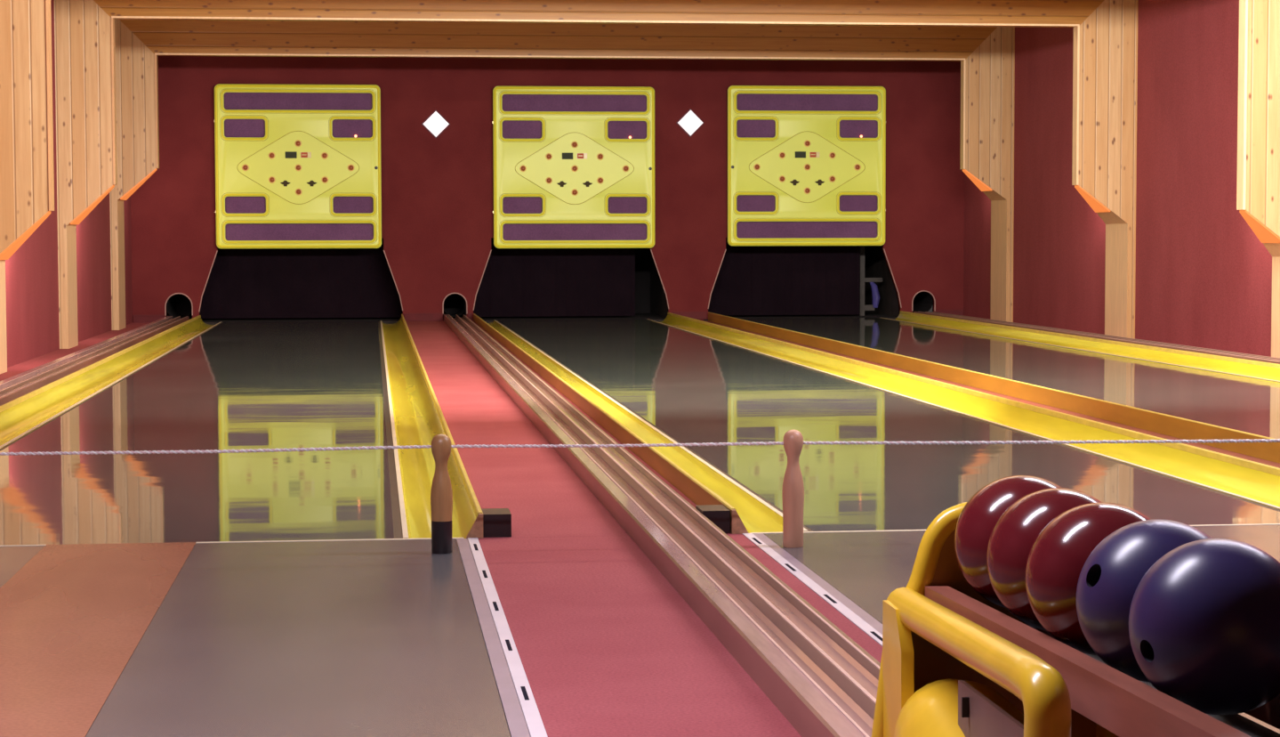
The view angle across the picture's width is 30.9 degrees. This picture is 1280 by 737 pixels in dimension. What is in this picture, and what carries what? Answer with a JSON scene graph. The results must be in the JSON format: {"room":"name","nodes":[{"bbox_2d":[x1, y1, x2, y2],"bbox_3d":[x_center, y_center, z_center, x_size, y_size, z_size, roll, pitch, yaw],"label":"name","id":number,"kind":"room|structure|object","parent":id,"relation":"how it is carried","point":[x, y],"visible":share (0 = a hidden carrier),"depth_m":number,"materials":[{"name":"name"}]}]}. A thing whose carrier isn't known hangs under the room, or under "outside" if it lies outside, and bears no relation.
{"room":"sports facility","nodes":[
{"label":"sports facility","id":0,"kind":"room"},
{"bbox_2d":[5,0,132,367],"bbox_3d":[-4.263,-1.449,11.825,0.150,3.680,30.600,-1,3,-7],"label":"wall","id":1,"kind":"structure","parent":0,"point":[32,271],"depth_m":20.49,"materials":[{"name":"red paint"}]},
{"bbox_2d":[201,317,400,324],"bbox_3d":[-4.131,-0.588,28.476,2.482,0.057,2.301,-1,3,-7],"label":"floor","id":2,"kind":"structure","parent":0,"point":[388,320],"depth_m":27.92,"materials":[{"name":"black"}]},
{"bbox_2d":[458,296,466,316],"bbox_3d":[-2.197,-1.259,28.723,0.040,1.360,2.180,-1,3,-7],"label":"wall","id":3,"kind":"structure","parent":0,"point":[463,302],"depth_m":28.07,"materials":[{"name":"black"}]},
{"bbox_2d":[443,293,465,316],"bbox_3d":[-2.279,-0.793,28.186,0.288,0.292,1.080,-1,3,-7],"label":"hole","id":4,"kind":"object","parent":3,"relation":"attached to","point":[453,302],"depth_m":28.72,"materials":[{"name":"black"}]},
{"bbox_2d":[166,245,865,319],"bbox_3d":[-1.270,-1.383,29.973,9.960,1.460,0.100,-1,3,-7],"label":"wall","id":5,"kind":"structure","parent":0,"point":[642,255],"depth_m":30.09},
{"bbox_2d":[130,56,964,322],"bbox_3d":[-1.009,-2.362,27.638,9.960,3.680,0.120,-1,3,-7],"label":"wall","id":6,"kind":"structure","parent":0,"point":[438,193],"depth_m":27.49,"materials":[{"name":"red paint"}]},
{"bbox_2d":[133,314,164,322],"bbox_3d":[-5.755,-0.583,27.115,0.360,0.090,0.028,-1,3,-7],"label":"baseboard","id":7,"kind":"structure","parent":6,"relation":"attached to","point":[136,317],"depth_m":27.11,"materials":[{"name":"red wood"}]},
{"bbox_2d":[164,292,193,315],"bbox_3d":[-5.414,-0.756,27.154,0.326,0.268,0.014,-1,3,-7],"label":"trim","id":8,"kind":"structure","parent":6,"relation":"attached to","point":[174,293],"depth_m":27.14,"materials":[{"name":"grey metal"}]},
{"bbox_2d":[213,83,381,248],"bbox_3d":[-4.013,-2.368,27.162,1.935,1.917,0.131,-1,3,-7],"label":"board","id":9,"kind":"object","parent":6,"relation":"attached to","point":[297,165],"visible":1,"depth_m":27.14,"materials":[{"name":"yellow plastic"}]},
{"bbox_2d":[241,164,249,170],"bbox_3d":[-4.612,-2.347,27.043,0.080,0.080,0.031,-1,3,-7],"label":"lamp","id":10,"kind":"object","parent":9,"relation":"attached to","point":[245,167],"depth_m":27.05,"materials":[{"name":"red plastic"}]},
{"bbox_2d":[268,152,274,159],"bbox_3d":[-4.308,-2.491,27.070,0.080,0.080,0.031,-1,3,-7],"label":"lamp","id":11,"kind":"object","parent":9,"relation":"attached to","point":[271,155],"depth_m":27.07,"materials":[{"name":"red plastic"}]},
{"bbox_2d":[268,176,275,183],"bbox_3d":[-4.308,-2.208,27.087,0.080,0.080,0.031,-1,3,-7],"label":"lamp","id":12,"kind":"object","parent":9,"relation":"attached to","point":[271,179],"depth_m":27.09,"materials":[{"name":"red plastic"}]},
{"bbox_2d":[294,139,301,146],"bbox_3d":[-4.004,-2.635,27.097,0.080,0.080,0.031,-1,3,-7],"label":"lamp","id":13,"kind":"object","parent":9,"relation":"attached to","point":[297,142],"depth_m":27.11,"materials":[{"name":"red plastic"}]},
{"bbox_2d":[295,164,301,170],"bbox_3d":[-4.004,-2.352,27.114,0.080,0.080,0.031,-1,3,-7],"label":"lamp","id":14,"kind":"object","parent":9,"relation":"attached to","point":[298,167],"depth_m":27.12,"materials":[{"name":"red plastic"}]},
{"bbox_2d":[295,188,302,194],"bbox_3d":[-4.003,-2.070,27.130,0.080,0.080,0.031,-1,3,-7],"label":"lamp","id":15,"kind":"object","parent":9,"relation":"attached to","point":[298,191],"depth_m":27.13,"materials":[{"name":"red plastic"}]},
{"bbox_2d":[321,176,328,183],"bbox_3d":[-3.699,-2.214,27.157,0.080,0.080,0.031,-1,3,-7],"label":"lamp","id":16,"kind":"object","parent":9,"relation":"attached to","point":[324,179],"depth_m":27.17,"materials":[{"name":"red plastic"}]},
{"bbox_2d":[321,152,328,159],"bbox_3d":[-3.700,-2.496,27.141,0.080,0.080,0.031,-1,3,-7],"label":"lamp","id":17,"kind":"object","parent":9,"relation":"attached to","point":[324,155],"depth_m":27.15,"materials":[{"name":"red plastic"}]},
{"bbox_2d":[347,164,354,170],"bbox_3d":[-3.395,-2.358,27.184,0.080,0.080,0.031,-1,3,-7],"label":"lamp","id":18,"kind":"object","parent":9,"relation":"attached to","point":[350,167],"depth_m":27.19,"materials":[{"name":"red plastic"}]},
{"bbox_2d":[198,249,402,311],"bbox_3d":[-4.000,-1.034,27.303,2.396,0.724,0.012,-1,3,-7],"label":"trim","id":19,"kind":"structure","parent":6,"relation":"attached to","point":[216,250],"depth_m":27.18,"materials":[{"name":"beige wood"}]},
{"bbox_2d":[404,313,442,321],"bbox_3d":[-2.570,-0.612,27.483,0.452,0.090,0.028,-1,3,-7],"label":"baseboard","id":20,"kind":"structure","parent":6,"relation":"attached to","point":[408,317],"depth_m":27.47,"materials":[{"name":"red wood"}]},
{"bbox_2d":[421,110,450,137],"bbox_3d":[-2.413,-2.889,27.362,0.336,0.336,0.045,-1,3,-7],"label":"diamond sign","id":21,"kind":"object","parent":6,"relation":"attached to","point":[435,124],"visible":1,"depth_m":27.35,"materials":[{"name":"white glass"}]},
{"bbox_2d":[442,292,467,313],"bbox_3d":[-2.202,-0.778,27.526,0.300,0.255,0.014,-1,3,-7],"label":"trim","id":22,"kind":"structure","parent":6,"relation":"attached to","point":[450,293],"depth_m":27.51,"materials":[{"name":"beige wood"}]},
{"bbox_2d":[472,249,669,310],"bbox_3d":[-0.820,-1.062,27.670,2.364,0.724,0.012,-1,3,-7],"label":"trim","id":23,"kind":"structure","parent":6,"relation":"attached to","point":[650,249],"depth_m":27.76,"materials":[{"name":"beige wood"}]},
{"bbox_2d":[491,86,654,248],"bbox_3d":[-0.785,-2.391,27.535,1.935,1.917,0.131,-1,3,-7],"label":"board","id":24,"kind":"object","parent":6,"relation":"attached to","point":[574,166],"visible":1,"depth_m":27.51,"materials":[{"name":"yellow plastic"}]},
{"bbox_2d":[519,165,526,171],"bbox_3d":[-1.384,-2.369,27.416,0.080,0.080,0.031,-1,3,-7],"label":"lamp","id":25,"kind":"object","parent":24,"relation":"attached to","point":[522,168],"depth_m":27.42,"materials":[{"name":"red plastic"}]},
{"bbox_2d":[545,177,552,183],"bbox_3d":[-1.079,-2.231,27.460,0.080,0.080,0.031,-1,3,-7],"label":"lamp","id":26,"kind":"object","parent":24,"relation":"attached to","point":[548,180],"depth_m":27.47,"materials":[{"name":"red plastic"}]},
{"bbox_2d":[545,152,552,160],"bbox_3d":[-1.080,-2.513,27.444,0.080,0.080,0.031,-1,3,-7],"label":"lamp","id":27,"kind":"object","parent":24,"relation":"attached to","point":[548,156],"depth_m":27.45,"materials":[{"name":"red plastic"}]},
{"bbox_2d":[571,188,578,195],"bbox_3d":[-0.775,-2.092,27.503,0.080,0.080,0.031,-1,3,-7],"label":"lamp","id":28,"kind":"object","parent":24,"relation":"attached to","point":[574,191],"depth_m":27.51,"materials":[{"name":"red plastic"}]},
{"bbox_2d":[571,165,578,171],"bbox_3d":[-0.775,-2.375,27.487,0.080,0.080,0.031,-1,3,-7],"label":"lamp","id":29,"kind":"object","parent":24,"relation":"attached to","point":[574,168],"depth_m":27.49,"materials":[{"name":"red plastic"}]},
{"bbox_2d":[571,141,578,147],"bbox_3d":[-0.776,-2.657,27.471,0.080,0.080,0.031,-1,3,-7],"label":"lamp","id":30,"kind":"object","parent":24,"relation":"attached to","point":[574,144],"depth_m":27.47,"materials":[{"name":"red plastic"}]},
{"bbox_2d":[596,177,603,183],"bbox_3d":[-0.471,-2.236,27.530,0.080,0.080,0.031,-1,3,-7],"label":"lamp","id":31,"kind":"object","parent":24,"relation":"attached to","point":[599,180],"depth_m":27.53,"materials":[{"name":"red plastic"}]},
{"bbox_2d":[596,152,603,160],"bbox_3d":[-0.471,-2.519,27.514,0.080,0.080,0.031,-1,3,-7],"label":"lamp","id":32,"kind":"object","parent":24,"relation":"attached to","point":[599,156],"depth_m":27.52,"materials":[{"name":"red plastic"}]},
{"bbox_2d":[622,165,628,171],"bbox_3d":[-0.167,-2.380,27.557,0.080,0.080,0.031,-1,3,-7],"label":"lamp","id":33,"kind":"object","parent":24,"relation":"attached to","point":[625,168],"depth_m":27.56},
{"bbox_2d":[670,311,706,318],"bbox_3d":[0.585,-0.639,27.847,0.435,0.090,0.028,-1,3,-7],"label":"baseboard","id":34,"kind":"structure","parent":6,"relation":"attached to","point":[690,314],"depth_m":27.84,"materials":[{"name":"red paint"}]},
{"bbox_2d":[676,109,703,136],"bbox_3d":[0.603,-2.940,27.709,0.336,0.336,0.045,-1,3,-7],"label":"diamond sign","id":35,"kind":"object","parent":6,"relation":"attached to","point":[689,122],"visible":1,"depth_m":27.69,"materials":[{"name":"white glass"}]},
{"bbox_2d":[707,248,901,308],"bbox_3d":[1.999,-1.087,27.995,2.389,0.724,0.012,-1,3,-7],"label":"trim","id":36,"kind":"structure","parent":6,"relation":"attached to","point":[883,248],"depth_m":27.88,"materials":[{"name":"beige wood"}]},
{"bbox_2d":[727,85,885,245],"bbox_3d":[2.011,-2.436,27.857,1.935,1.917,0.131,-1,3,-7],"label":"board","id":37,"kind":"object","parent":6,"relation":"attached to","point":[807,165],"visible":1,"depth_m":27.84,"materials":[{"name":"yellow plastic"}]},
{"bbox_2d":[753,163,760,169],"bbox_3d":[1.404,-2.414,27.738,0.080,0.080,0.031,-1,3,-7],"label":"lamp","id":38,"kind":"object","parent":37,"relation":"attached to","point":[756,166],"depth_m":27.74,"materials":[{"name":"red plastic"}]},
{"bbox_2d":[779,175,785,182],"bbox_3d":[1.709,-2.276,27.781,0.080,0.080,0.031,-1,3,-7],"label":"lamp","id":39,"kind":"object","parent":37,"relation":"attached to","point":[782,178],"depth_m":27.79,"materials":[{"name":"red plastic"}]},
{"bbox_2d":[779,152,785,158],"bbox_3d":[1.708,-2.558,27.765,0.080,0.080,0.031,-1,3,-7],"label":"lamp","id":40,"kind":"object","parent":37,"relation":"attached to","point":[782,155],"depth_m":27.77,"materials":[{"name":"red plastic"}]},
{"bbox_2d":[804,187,810,193],"bbox_3d":[2.014,-2.137,27.824,0.080,0.080,0.031,-1,3,-7],"label":"lamp","id":41,"kind":"object","parent":37,"relation":"attached to","point":[807,190],"depth_m":27.83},
{"bbox_2d":[804,163,810,170],"bbox_3d":[2.013,-2.419,27.808,0.080,0.080,0.031,-1,3,-7],"label":"lamp","id":42,"kind":"object","parent":37,"relation":"attached to","point":[807,166],"depth_m":27.82,"materials":[{"name":"red plastic"}]},
{"bbox_2d":[804,139,810,146],"bbox_3d":[2.012,-2.701,27.792,0.080,0.080,0.031,-1,3,-7],"label":"lamp","id":43,"kind":"object","parent":37,"relation":"attached to","point":[807,142],"depth_m":27.80,"materials":[{"name":"red plastic"}]},
{"bbox_2d":[829,175,835,182],"bbox_3d":[2.318,-2.281,27.851,0.080,0.080,0.031,-1,3,-7],"label":"lamp","id":44,"kind":"object","parent":37,"relation":"attached to","point":[832,178],"depth_m":27.86,"materials":[{"name":"red plastic"}]},
{"bbox_2d":[829,152,835,158],"bbox_3d":[2.317,-2.563,27.835,0.080,0.080,0.031,-1,3,-7],"label":"lamp","id":45,"kind":"object","parent":37,"relation":"attached to","point":[832,155],"depth_m":27.84,"materials":[{"name":"red plastic"}]},
{"bbox_2d":[853,163,860,170],"bbox_3d":[2.622,-2.425,27.878,0.080,0.080,0.031,-1,3,-7],"label":"lamp","id":46,"kind":"object","parent":37,"relation":"attached to","point":[857,166],"depth_m":27.88,"materials":[{"name":"red plastic"}]},
{"bbox_2d":[911,289,935,310],"bbox_3d":[3.457,-0.826,28.180,0.296,0.253,0.014,-1,3,-7],"label":"trim","id":47,"kind":"structure","parent":6,"relation":"attached to","point":[921,290],"depth_m":28.16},
{"bbox_2d":[935,309,963,315],"bbox_3d":[3.776,-0.667,28.216,0.330,0.090,0.028,-1,3,-7],"label":"baseboard","id":48,"kind":"structure","parent":6,"relation":"attached to","point":[949,311],"depth_m":28.21,"materials":[{"name":"red wood"}]},
{"bbox_2d":[109,19,1014,330],"bbox_3d":[-0.786,-2.282,25.715,9.960,3.619,0.675,-1,3,-7],"label":"frame","id":49,"kind":"object","parent":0,"point":[986,55],"visible":0.75,"depth_m":25.36,"materials":[{"name":"brown wood"}]},
{"bbox_2d":[479,313,665,322],"bbox_3d":[-0.952,-0.616,28.843,2.450,0.057,2.301,-1,3,-7],"label":"floor","id":50,"kind":"structure","parent":0,"point":[638,316],"depth_m":28.34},
{"bbox_2d":[54,0,1138,348],"bbox_3d":[-0.303,-2.044,21.550,9.960,3.619,0.675,-1,3,-7],"label":"frame","id":51,"kind":"object","parent":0,"point":[1105,66],"visible":0.96,"depth_m":21.23,"materials":[{"name":"brown wood"}]},
{"bbox_2d":[0,0,1279,373],"bbox_3d":[0.180,-1.807,17.385,9.960,3.619,0.675,-1,3,-7],"label":"frame","id":52,"kind":"object","parent":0,"point":[27,181],"visible":0.98,"depth_m":16.59,"materials":[{"name":"brown wood"}]},
{"bbox_2d":[650,252,668,317],"bbox_3d":[0.277,-1.281,29.009,0.040,1.360,2.180,-1,3,-7],"label":"wall","id":53,"kind":"structure","parent":0,"point":[658,306],"depth_m":29.47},
{"bbox_2d":[703,311,897,320],"bbox_3d":[1.867,-0.641,29.169,2.475,0.057,2.301,-1,3,-7],"label":"floor","id":54,"kind":"structure","parent":0,"point":[866,314],"depth_m":28.73,"materials":[{"name":"black"}]},
{"bbox_2d":[859,245,882,315],"bbox_3d":[2.897,-1.256,28.987,0.290,1.220,0.106,-1,3,-7],"label":"machine","id":55,"kind":"object","parent":54,"relation":"on","point":[875,293],"visible":0.91,"depth_m":28.98,"materials":[{"name":"blue plastic"}]},
{"bbox_2d":[869,281,879,307],"bbox_3d":[2.949,-0.929,29.012,0.127,0.338,0.106,-1,3,-7],"label":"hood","id":56,"kind":"object","parent":55,"relation":"attached to","point":[875,293],"depth_m":28.99,"materials":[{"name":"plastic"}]},
{"bbox_2d":[865,245,899,316],"bbox_3d":[3.108,-1.306,29.336,0.040,1.360,2.180,-1,3,-7],"label":"wall","id":57,"kind":"structure","parent":0,"point":[876,266],"depth_m":29.50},
{"bbox_2d":[912,291,932,312],"bbox_3d":[3.381,-0.843,28.839,0.284,0.288,1.080,-1,3,-7],"label":"hole","id":58,"kind":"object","parent":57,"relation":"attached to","point":[922,301],"depth_m":28.74,"materials":[{"name":"black"}]},
{"bbox_2d":[963,0,1271,356],"bbox_3d":[5.780,-1.538,12.985,0.150,3.680,30.600,-1,3,-7],"label":"wall","id":59,"kind":"structure","parent":0,"point":[1203,277],"depth_m":21.21,"materials":[{"name":"red paint"}]},
{"bbox_3d":[0.613,0.320,13.803,10.260,0.100,33.200,-1,3,-7],"label":"floor","id":60,"kind":"structure","parent":0,"visible":0},
{"bbox_2d":[0,322,150,380],"bbox_3d":[-4.417,0.052,17.272,0.766,0.059,19.929,-1,3,-7],"label":"carpet","id":61,"kind":"object","parent":60,"relation":"on","point":[20,367],"visible":0.25,"depth_m":20.04,"materials":[{"name":"red carpet"}]},
{"bbox_2d":[0,315,189,405],"bbox_3d":[-4.271,-0.017,17.275,0.250,0.077,19.890,-1,3,-7],"label":"track","id":62,"kind":"object","parent":61,"relation":"on","point":[12,388],"visible":0.94,"depth_m":17.57,"materials":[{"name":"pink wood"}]},
{"bbox_2d":[0,313,483,545],"bbox_3d":[-2.851,-0.003,17.437,2.384,0.141,19.953,-1,3,-7],"label":"lane","id":63,"kind":"object","parent":60,"relation":"on","point":[192,384],"visible":0.89,"depth_m":11.27,"materials":[{"name":"yellow paint"}]},
{"bbox_2d":[0,537,547,736],"bbox_3d":[-1.482,0.905,2.238,3.129,0.062,10.657,-1,3,-7],"label":"lane approach","id":64,"kind":"object","parent":60,"relation":"on","point":[373,637],"visible":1,"depth_m":5.68,"materials":[{"name":"laminate"}]},
{"bbox_2d":[430,433,452,554],"bbox_3d":[-0.627,0.395,7.317,0.070,0.378,0.070,1,3,15],"label":"post","id":65,"kind":"object","parent":64,"relation":"on","point":[441,493],"visible":1,"depth_m":7.29,"materials":[{"name":"brown wood"}]},
{"bbox_2d":[0,438,1279,455],"bbox_3d":[0.277,0.245,7.414,6.051,0.028,0.012,-1,3,-7],"label":"rope","id":66,"kind":"object","parent":65,"relation":"attached to","point":[1246,439],"visible":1,"depth_m":7.37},
{"bbox_2d":[405,320,731,538],"bbox_3d":[-1.253,0.025,17.625,0.833,0.059,19.953,-1,3,-7],"label":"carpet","id":67,"kind":"object","parent":60,"relation":"on","point":[543,496],"visible":0.43,"depth_m":10.63,"materials":[{"name":"red carpet"}]},
{"bbox_2d":[481,507,511,537],"bbox_3d":[-0.484,0.518,7.783,0.092,0.077,0.170,-1,3,-7],"label":"block","id":68,"kind":"object","parent":67,"relation":"on","point":[496,521],"visible":0.86,"depth_m":7.70,"materials":[{"name":"black paint"}]},
{"bbox_2d":[443,313,880,736],"bbox_3d":[-0.829,0.069,15.643,0.250,0.077,23.930,-1,3,-7],"label":"track","id":69,"kind":"object","parent":67,"relation":"on","point":[824,682],"visible":1,"depth_m":6.37,"materials":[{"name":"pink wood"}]},
{"bbox_2d":[695,504,730,532],"bbox_3d":[0.247,0.512,7.867,0.092,0.077,0.170,-1,3,-7],"label":"block","id":70,"kind":"object","parent":67,"relation":"on","point":[719,514],"visible":0.71,"depth_m":7.79,"materials":[{"name":"black paint"}]},
{"bbox_2d":[477,533,882,736],"bbox_3d":[0.514,0.889,2.457,0.886,0.059,10.634,-1,3,-7],"label":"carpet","id":71,"kind":"object","parent":60,"relation":"on","point":[607,646],"visible":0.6,"depth_m":5.67,"materials":[{"name":"red carpet"}]},
{"bbox_2d":[871,501,1279,736],"bbox_3d":[0.665,0.524,2.880,0.444,0.622,1.738,-1,3,-7],"label":"ball rack","id":72,"kind":"object","parent":71,"relation":"on","point":[955,662],"visible":0.54,"depth_m":3.25,"materials":[{"name":"yellow plastic"}]},
{"bbox_2d":[893,677,1023,736],"bbox_3d":[0.504,0.635,3.310,0.220,0.311,0.622,-1,3,-7],"label":"hood","id":73,"kind":"object","parent":72,"relation":"attached to","point":[937,708],"depth_m":3.40,"materials":[{"name":"yellow plastic"}]},
{"bbox_2d":[954,474,1061,607],"bbox_3d":[0.589,0.268,3.565,0.208,0.208,0.208,-1,3,-7],"label":"ball","id":74,"kind":"object","parent":72,"relation":"on","point":[976,522],"visible":0.46,"depth_m":3.52,"materials":[{"name":"red plastic"}]},
{"bbox_2d":[986,487,1101,629],"bbox_3d":[0.608,0.277,3.358,0.208,0.208,0.208,-1,3,-7],"label":"ball","id":75,"kind":"object","parent":72,"relation":"on","point":[1011,539],"visible":0.4,"depth_m":3.31,"materials":[{"name":"red plastic"}]},
{"bbox_2d":[1024,501,1151,654],"bbox_3d":[0.630,0.286,3.152,0.208,0.208,0.208,-1,3,-7],"label":"ball","id":76,"kind":"object","parent":72,"relation":"on","point":[1057,558],"visible":0.57,"depth_m":3.10,"materials":[{"name":"red plastic"}]},
{"bbox_2d":[1076,518,1211,682],"bbox_3d":[0.661,0.296,2.946,0.208,0.208,0.208,-1,3,-7],"label":"ball","id":77,"kind":"object","parent":72,"relation":"on","point":[1109,577],"visible":0.52,"depth_m":2.89,"materials":[{"name":"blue plastic"}]},
{"bbox_2d":[1023,622,1279,736],"bbox_3d":[0.668,0.441,2.878,0.166,0.060,1.665,-1,3,-7],"label":"tray","id":78,"kind":"object","parent":72,"relation":"on","point":[1268,712],"depth_m":2.81,"materials":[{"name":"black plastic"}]},
{"bbox_2d":[1128,538,1279,714],"bbox_3d":[0.685,0.305,2.740,0.208,0.208,0.208,-1,3,-7],"label":"ball","id":79,"kind":"object","parent":72,"relation":"on","point":[1204,616],"visible":0.97,"depth_m":2.66,"materials":[{"name":"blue plastic"}]},
{"bbox_2d":[473,312,1279,533],"bbox_3d":[0.329,-0.031,17.805,2.352,0.141,19.953,-1,3,-7],"label":"lane","id":80,"kind":"object","parent":60,"relation":"on","point":[677,378],"visible":0.85,"depth_m":11.57,"materials":[{"name":"yellow paint"}]},
{"bbox_2d":[702,320,1279,467],"bbox_3d":[1.730,0.008,17.983,0.473,0.039,19.929,-1,3,-7],"label":"floor strip","id":81,"kind":"object","parent":60,"relation":"on","point":[1199,445],"visible":0.22,"depth_m":13.60,"materials":[{"name":"orange wood"}]},
{"bbox_2d":[708,310,1279,463],"bbox_3d":[3.147,-0.056,18.130,2.377,0.141,19.953,-1,3,-7],"label":"lane","id":82,"kind":"object","parent":60,"relation":"on","point":[1178,393],"visible":0.96,"depth_m":16.97,"materials":[{"name":"yellow paint"}]},
{"bbox_2d":[741,523,1279,732],"bbox_3d":[2.241,0.872,2.668,2.591,0.062,10.657,-1,3,-7],"label":"lane approach","id":83,"kind":"object","parent":60,"relation":"on","point":[853,571],"visible":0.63,"depth_m":7.16,"materials":[{"name":"plastic"}]},
{"bbox_2d":[781,429,804,547],"bbox_3d":[0.493,0.385,7.447,0.070,0.378,0.070,1,3,16],"label":"post","id":84,"kind":"object","parent":83,"relation":"on","point":[792,492],"visible":1,"depth_m":7.42,"materials":[{"name":"brown wood"}]},
{"bbox_3d":[4.710,-0.029,18.326,0.773,0.059,19.929,-1,3,-7],"label":"carpet","id":85,"kind":"object","parent":60,"relation":"on","visible":0},
{"bbox_2d":[913,311,1279,363],"bbox_3d":[4.466,-0.161,19.450,0.250,0.077,17.570,-1,3,-7],"label":"track","id":86,"kind":"object","parent":85,"relation":"on","point":[1272,359],"visible":0.55,"depth_m":20.62,"materials":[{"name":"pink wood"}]},
{"bbox_3d":[-5.392,-1.231,28.354,0.040,1.360,2.180,-1,3,-7],"label":"wall","id":87,"kind":"structure","parent":0,"visible":0},
{"bbox_2d":[166,293,192,318],"bbox_3d":[-5.490,-0.764,27.815,0.313,0.318,1.080,-1,3,-7],"label":"hole","id":88,"kind":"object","parent":87,"relation":"attached to","point":[178,304],"depth_m":28.34,"materials":[{"name":"black"}]},
{"bbox_3d":[-1.146,-2.000,28.853,9.960,0.100,2.280,-1,3,-7],"label":"wall","id":89,"kind":"structure","parent":0,"visible":0},
{"bbox_2d":[200,238,402,318],"bbox_3d":[-4.074,-1.240,27.927,2.442,1.260,0.071,-1,3,-7],"label":"curtain","id":90,"kind":"object","parent":89,"relation":"hanging from","point":[243,283],"visible":0.51,"depth_m":27.92,"materials":[{"name":"black fabric"}]},
{"bbox_2d":[473,237,635,316],"bbox_3d":[-1.078,-1.266,28.273,2.040,1.260,0.071,-1,3,-7],"label":"curtain","id":91,"kind":"object","parent":89,"relation":"hanging from","point":[516,282],"visible":0.56,"depth_m":28.28,"materials":[{"name":"black fabric"}]},
{"bbox_2d":[708,237,860,314],"bbox_3d":[1.718,-1.291,28.596,2.020,1.260,0.071,-1,3,-7],"label":"curtain","id":92,"kind":"object","parent":89,"relation":"hanging from","point":[751,279],"visible":0.52,"depth_m":28.60,"materials":[{"name":"black fabric"}]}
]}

